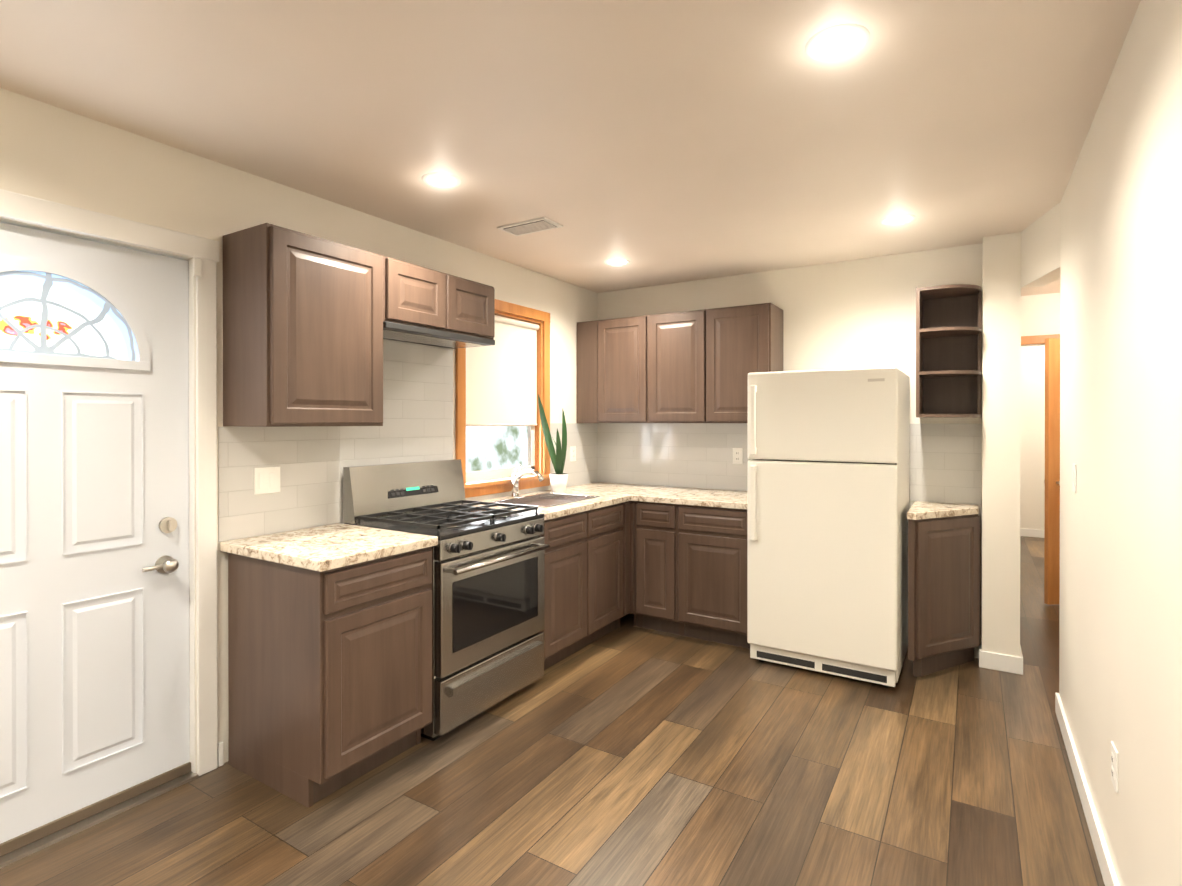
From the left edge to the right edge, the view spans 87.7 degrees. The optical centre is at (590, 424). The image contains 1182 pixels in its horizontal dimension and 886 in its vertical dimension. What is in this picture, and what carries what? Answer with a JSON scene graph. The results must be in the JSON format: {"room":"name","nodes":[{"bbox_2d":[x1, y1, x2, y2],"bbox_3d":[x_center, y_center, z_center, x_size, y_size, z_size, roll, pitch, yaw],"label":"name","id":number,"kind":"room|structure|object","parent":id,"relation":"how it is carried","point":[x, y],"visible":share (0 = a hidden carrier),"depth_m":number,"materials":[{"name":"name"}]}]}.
{"room":"kitchen","nodes":[
{"label":"kitchen","id":0,"kind":"room"},
{"bbox_2d":[0,88,596,772],"bbox_3d":[-1.831,0.164,2.124,0.120,2.460,7.190,0,0,32],"label":"wall","id":1,"kind":"structure","parent":0,"point":[48,152],"depth_m":2.51,"materials":[{"name":"paint"}]},
{"bbox_2d":[0,189,218,867],"bbox_3d":[-1.841,0.327,2.072,0.157,2.135,1.080,0,0,32],"label":"entry door","id":2,"kind":"structure","parent":1,"relation":"in","point":[97,545],"depth_m":2.20,"materials":[{"name":"white wood"}]},
{"bbox_2d":[223,223,382,426],"bbox_3d":[-1.221,-0.383,2.663,0.335,0.780,0.546,0,0,32],"label":"upper cabinet","id":3,"kind":"object","parent":1,"relation":"attached to","point":[302,329],"visible":1,"depth_m":2.48,"materials":[{"name":"brown wood"}]},
{"bbox_2d":[218,339,597,541],"bbox_3d":[-0.732,0.031,3.776,0.003,0.955,2.982,0,0,32],"label":"tile backsplash","id":4,"kind":"structure","parent":1,"relation":"attached to","point":[417,426],"depth_m":3.00,"materials":[{"name":"white tile"}]},
{"bbox_2d":[254,466,279,494],"bbox_3d":[-1.406,0.242,2.679,0.008,0.115,0.115,0,0,32],"label":"light switch","id":5,"kind":"object","parent":4,"relation":"attached to","point":[266,480],"visible":1,"depth_m":2.67,"materials":[{"name":"white plastic"}]},
{"bbox_2d":[570,446,575,460],"bbox_3d":[-0.136,0.224,4.726,0.008,0.115,0.075,0,0,32],"label":"outlet","id":6,"kind":"object","parent":4,"relation":"attached to","point":[572,453],"visible":1,"depth_m":4.72,"materials":[{"name":"white plastic"}]},
{"bbox_2d":[383,256,494,348],"bbox_3d":[-0.875,-0.608,3.220,0.335,0.333,0.764,0,0,32],"label":"upper cabinet","id":7,"kind":"object","parent":1,"relation":"attached to","point":[425,306],"visible":0.83,"depth_m":3.09,"materials":[{"name":"brown wood"}]},
{"bbox_2d":[455,299,549,497],"bbox_3d":[-0.591,-0.181,4.078,0.165,1.245,0.980,0,0,32],"label":"window","id":8,"kind":"structure","parent":1,"relation":"in","point":[504,380],"depth_m":4.12,"materials":[{"name":"orange wood"}]},
{"bbox_2d":[0,536,1104,885],"bbox_3d":[1.488,1.441,3.076,5.520,0.100,12.500,0,0,32],"label":"floor","id":9,"kind":"structure","parent":0,"point":[626,752],"depth_m":2.31,"materials":[{"name":"brown wood"}]},
{"bbox_2d":[220,523,437,807],"bbox_3d":[-1.084,0.936,2.576,0.665,0.913,0.561,0,0,32],"label":"base cabinet","id":10,"kind":"object","parent":9,"relation":"on","point":[329,659],"visible":1,"depth_m":2.37,"materials":[{"name":"brown wood"}]},
{"bbox_2d":[343,459,549,740],"bbox_3d":[-0.697,0.798,3.117,0.712,1.185,0.758,0,0,32],"label":"range","id":11,"kind":"object","parent":9,"relation":"on","point":[488,594],"visible":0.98,"depth_m":2.96,"materials":[{"name":"silver metal"}]},
{"bbox_2d":[539,512,589,669],"bbox_3d":[-0.406,0.951,3.664,0.630,0.875,0.457,0,0,32],"label":"base cabinet","id":12,"kind":"object","parent":9,"relation":"on","point":[566,631],"depth_m":3.51,"materials":[{"name":"brown wood"}]},
{"bbox_2d":[474,493,617,519],"bbox_3d":[-0.325,0.494,3.797,0.665,0.037,0.781,0,0,32],"label":"countertop","id":13,"kind":"structure","parent":12,"relation":"on","point":[599,501],"depth_m":3.62,"materials":[{"name":"beige stone"}]},
{"bbox_2d":[510,464,543,495],"bbox_3d":[-0.401,0.369,3.988,0.263,0.211,0.113,0,0,32],"label":"faucet","id":14,"kind":"object","parent":13,"relation":"on","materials":[{"name":"silver metal"}]},
{"bbox_2d":[486,492,593,507],"bbox_3d":[-0.279,0.570,3.887,0.424,0.198,0.605,0,0,32],"label":"sink","id":15,"kind":"object","parent":13,"relation":"in","point":[538,499],"depth_m":4.08,"materials":[{"name":"silver metal"}]},
{"bbox_2d":[590,504,625,643],"bbox_3d":[-0.165,0.950,4.052,0.630,0.875,0.457,0,0,32],"label":"base cabinet","id":16,"kind":"object","parent":9,"relation":"on","point":[607,525],"depth_m":3.90,"materials":[{"name":"brown wood"}]},
{"bbox_2d":[546,482,747,511],"bbox_3d":[0.457,0.492,4.280,1.484,0.037,0.864,0,0,32],"label":"countertop","id":17,"kind":"structure","parent":16,"relation":"on","point":[645,494],"depth_m":4.17,"materials":[{"name":"beige stone"}]},
{"bbox_2d":[538,394,567,492],"bbox_3d":[-0.265,0.135,4.248,0.132,0.676,0.333,0,0,32],"label":"snake plant","id":18,"kind":"object","parent":17,"relation":"on","point":[558,479],"visible":1,"depth_m":4.26,"materials":[{"name":"green plant"}]},
{"bbox_2d":[747,366,909,686],"bbox_3d":[1.430,0.543,3.676,0.785,1.690,0.815,0,0,32],"label":"fridge","id":19,"kind":"object","parent":9,"relation":"on","point":[827,519],"visible":0.98,"depth_m":3.35,"materials":[{"name":"white metal"}]},
{"bbox_2d":[907,501,979,676],"bbox_3d":[2.007,0.933,3.493,0.338,0.913,0.570,0,0,32],"label":"base cabinet","id":20,"kind":"object","parent":9,"relation":"on","point":[943,586],"visible":1,"depth_m":3.42,"materials":[{"name":"brown wood"}]},
{"bbox_2d":[1020,528,1043,537],"bbox_3d":[5.640,1.327,7.375,2.600,0.095,0.014,0,0,32],"label":"baseboard","id":21,"kind":"structure","parent":9,"relation":"on","point":[1023,532],"depth_m":7.52,"materials":[{"name":"white wood"}]},
{"bbox_2d":[0,0,1140,295],"bbox_3d":[1.488,-1.119,3.066,5.520,0.100,12.500,0,0,32],"label":"ceiling","id":22,"kind":"structure","parent":0,"point":[658,142],"depth_m":2.08,"materials":[{"name":"paint"}]},
{"bbox_2d":[421,172,460,187],"bbox_3d":[-0.653,-1.064,2.689,0.170,0.006,0.170,0,0,32],"label":"recessed light","id":23,"kind":"object","parent":22,"relation":"in","point":[438,179],"visible":0.96,"depth_m":2.68,"materials":[{"name":"white plastic"}]},
{"bbox_2d":[497,217,562,235],"bbox_3d":[-0.330,-1.063,3.324,0.320,0.012,0.170,0,0,32],"label":"ceiling vent","id":24,"kind":"object","parent":22,"relation":"in","point":[531,226],"visible":1,"depth_m":3.30,"materials":[{"name":"white metal"}]},
{"bbox_2d":[605,258,629,265],"bbox_3d":[0.173,-1.069,4.059,0.170,0.006,0.170,0,0,32],"label":"recessed light","id":25,"kind":"object","parent":22,"relation":"in","point":[618,262],"visible":1,"depth_m":4.05,"materials":[{"name":"white plastic"}]},
{"bbox_2d":[805,23,869,61],"bbox_3d":[0.685,-1.060,1.717,0.170,0.006,0.170,0,0,32],"label":"recessed light","id":26,"kind":"object","parent":22,"relation":"in","point":[841,41],"visible":1,"depth_m":1.71,"materials":[{"name":"white plastic"}]},
{"bbox_2d":[880,214,915,224],"bbox_3d":[1.600,-1.066,3.209,0.170,0.006,0.170,0,0,32],"label":"recessed light","id":27,"kind":"object","parent":22,"relation":"in","point":[898,219],"visible":1,"depth_m":3.20,"materials":[{"name":"white plastic"}]},
{"bbox_2d":[597,243,981,657],"bbox_3d":[1.214,0.156,4.394,2.660,2.460,0.120,0,0,32],"label":"wall","id":28,"kind":"structure","parent":0,"point":[858,313],"depth_m":4.05,"materials":[{"name":"paint"}]},
{"bbox_2d":[577,315,648,422],"bbox_3d":[0.229,-0.401,4.731,0.619,0.780,0.335,0,0,32],"label":"upper cabinet","id":29,"kind":"object","parent":28,"relation":"attached to","point":[613,354],"depth_m":4.57,"materials":[{"name":"brown wood"}]},
{"bbox_2d":[649,309,704,422],"bbox_3d":[0.679,-0.400,4.452,0.439,0.780,0.335,0,0,32],"label":"upper cabinet","id":30,"kind":"object","parent":28,"relation":"attached to","point":[696,366],"depth_m":4.30,"materials":[{"name":"brown wood"}]},
{"bbox_2d":[705,303,782,422],"bbox_3d":[1.052,-0.399,4.220,0.440,0.780,0.335,0,0,32],"label":"upper cabinet","id":31,"kind":"object","parent":28,"relation":"attached to","point":[740,341],"depth_m":4.09,"materials":[{"name":"brown wood"}]},
{"bbox_2d":[598,423,981,504],"bbox_3d":[1.194,0.232,4.334,2.627,0.480,0.003,0,0,32],"label":"tile backsplash","id":32,"kind":"structure","parent":28,"relation":"attached to","point":[945,465],"depth_m":4.50,"materials":[{"name":"white tile"}]},
{"bbox_2d":[733,448,742,463],"bbox_3d":[1.051,0.226,4.416,0.075,0.115,0.008,0,0,32],"label":"electrical outlet","id":33,"kind":"object","parent":32,"relation":"attached to","point":[737,455],"visible":1,"depth_m":4.41,"materials":[{"name":"white plastic"}]},
{"bbox_2d":[916,284,981,417],"bbox_3d":[2.087,-0.414,3.588,0.321,0.745,0.315,0,0,32],"label":"shelf","id":34,"kind":"object","parent":28,"relation":"attached to","point":[948,351],"visible":1,"depth_m":3.68,"materials":[{"name":"brown wood"}]},
{"bbox_2d":[982,232,1020,656],"bbox_3d":[2.874,0.156,4.376,0.180,2.460,2.120,0,0,32],"label":"wall","id":35,"kind":"structure","parent":0,"point":[1001,368],"depth_m":3.48,"materials":[{"name":"paint"}]},
{"bbox_2d":[1015,645,1022,674],"bbox_3d":[2.953,1.338,4.323,0.014,0.095,2.134,0,0,32],"label":"baseboard","id":36,"kind":"structure","parent":35,"relation":"attached to","point":[1019,660],"depth_m":3.42,"materials":[{"name":"white wood"}]},
{"bbox_2d":[1020,293,1059,529],"bbox_3d":[4.183,0.153,5.023,2.840,2.460,5.780,0,0,32],"label":"wall","id":37,"kind":"structure","parent":0,"point":[1040,314],"depth_m":7.50,"materials":[{"name":"paint"}]},
{"bbox_2d":[1021,334,1059,344],"bbox_3d":[3.925,0.324,4.960,0.910,2.120,0.020,0,0,32],"label":"door frame","id":38,"kind":"structure","parent":37,"relation":"attached to","point":[1036,339],"depth_m":5.09,"materials":[{"name":"orange wood"}]},
{"bbox_2d":[1044,338,1059,604],"bbox_3d":[3.853,0.357,4.714,0.643,2.030,0.494,0,0,32],"label":"door leaf","id":39,"kind":"structure","parent":38,"relation":"attached to","point":[1052,491],"depth_m":4.69,"materials":[{"name":"orange wood"}]},
{"bbox_2d":[1021,0,1181,885],"bbox_3d":[0.679,0.171,0.431,0.250,2.460,6.960,0,0,32],"label":"wall","id":40,"kind":"structure","parent":0,"point":[1102,240],"depth_m":1.67,"materials":[{"name":"paint"}]},
{"bbox_2d":[1072,463,1076,492],"bbox_3d":[1.971,0.218,2.512,0.008,0.115,0.075,0,0,32],"label":"light switch","id":41,"kind":"object","parent":40,"relation":"attached to","point":[1074,473],"visible":1,"depth_m":2.49,"materials":[{"name":"white plastic"}]},
{"bbox_2d":[1055,692,1119,885],"bbox_3d":[1.666,1.347,2.002,0.044,0.095,2.284,0,0,32],"label":"baseboard","id":42,"kind":"structure","parent":40,"relation":"attached to","point":[1106,866],"depth_m":2.16,"materials":[{"name":"white wood"}]},
{"bbox_2d":[1111,741,1117,792],"bbox_3d":[1.523,0.996,1.793,0.008,0.115,0.075,0,0,32],"label":"electrical outlet","id":43,"kind":"object","parent":40,"relation":"attached to","point":[1114,766],"visible":1,"depth_m":1.78,"materials":[{"name":"white plastic"}]},
{"label":"outside","id":44,"kind":"structure","parent":0,"visible":0},
{"bbox_2d":[466,426,527,471],"bbox_3d":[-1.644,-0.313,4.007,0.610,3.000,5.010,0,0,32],"label":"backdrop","id":45,"kind":"structure","parent":44,"point":[493,447],"depth_m":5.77,"materials":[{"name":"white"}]}
]}

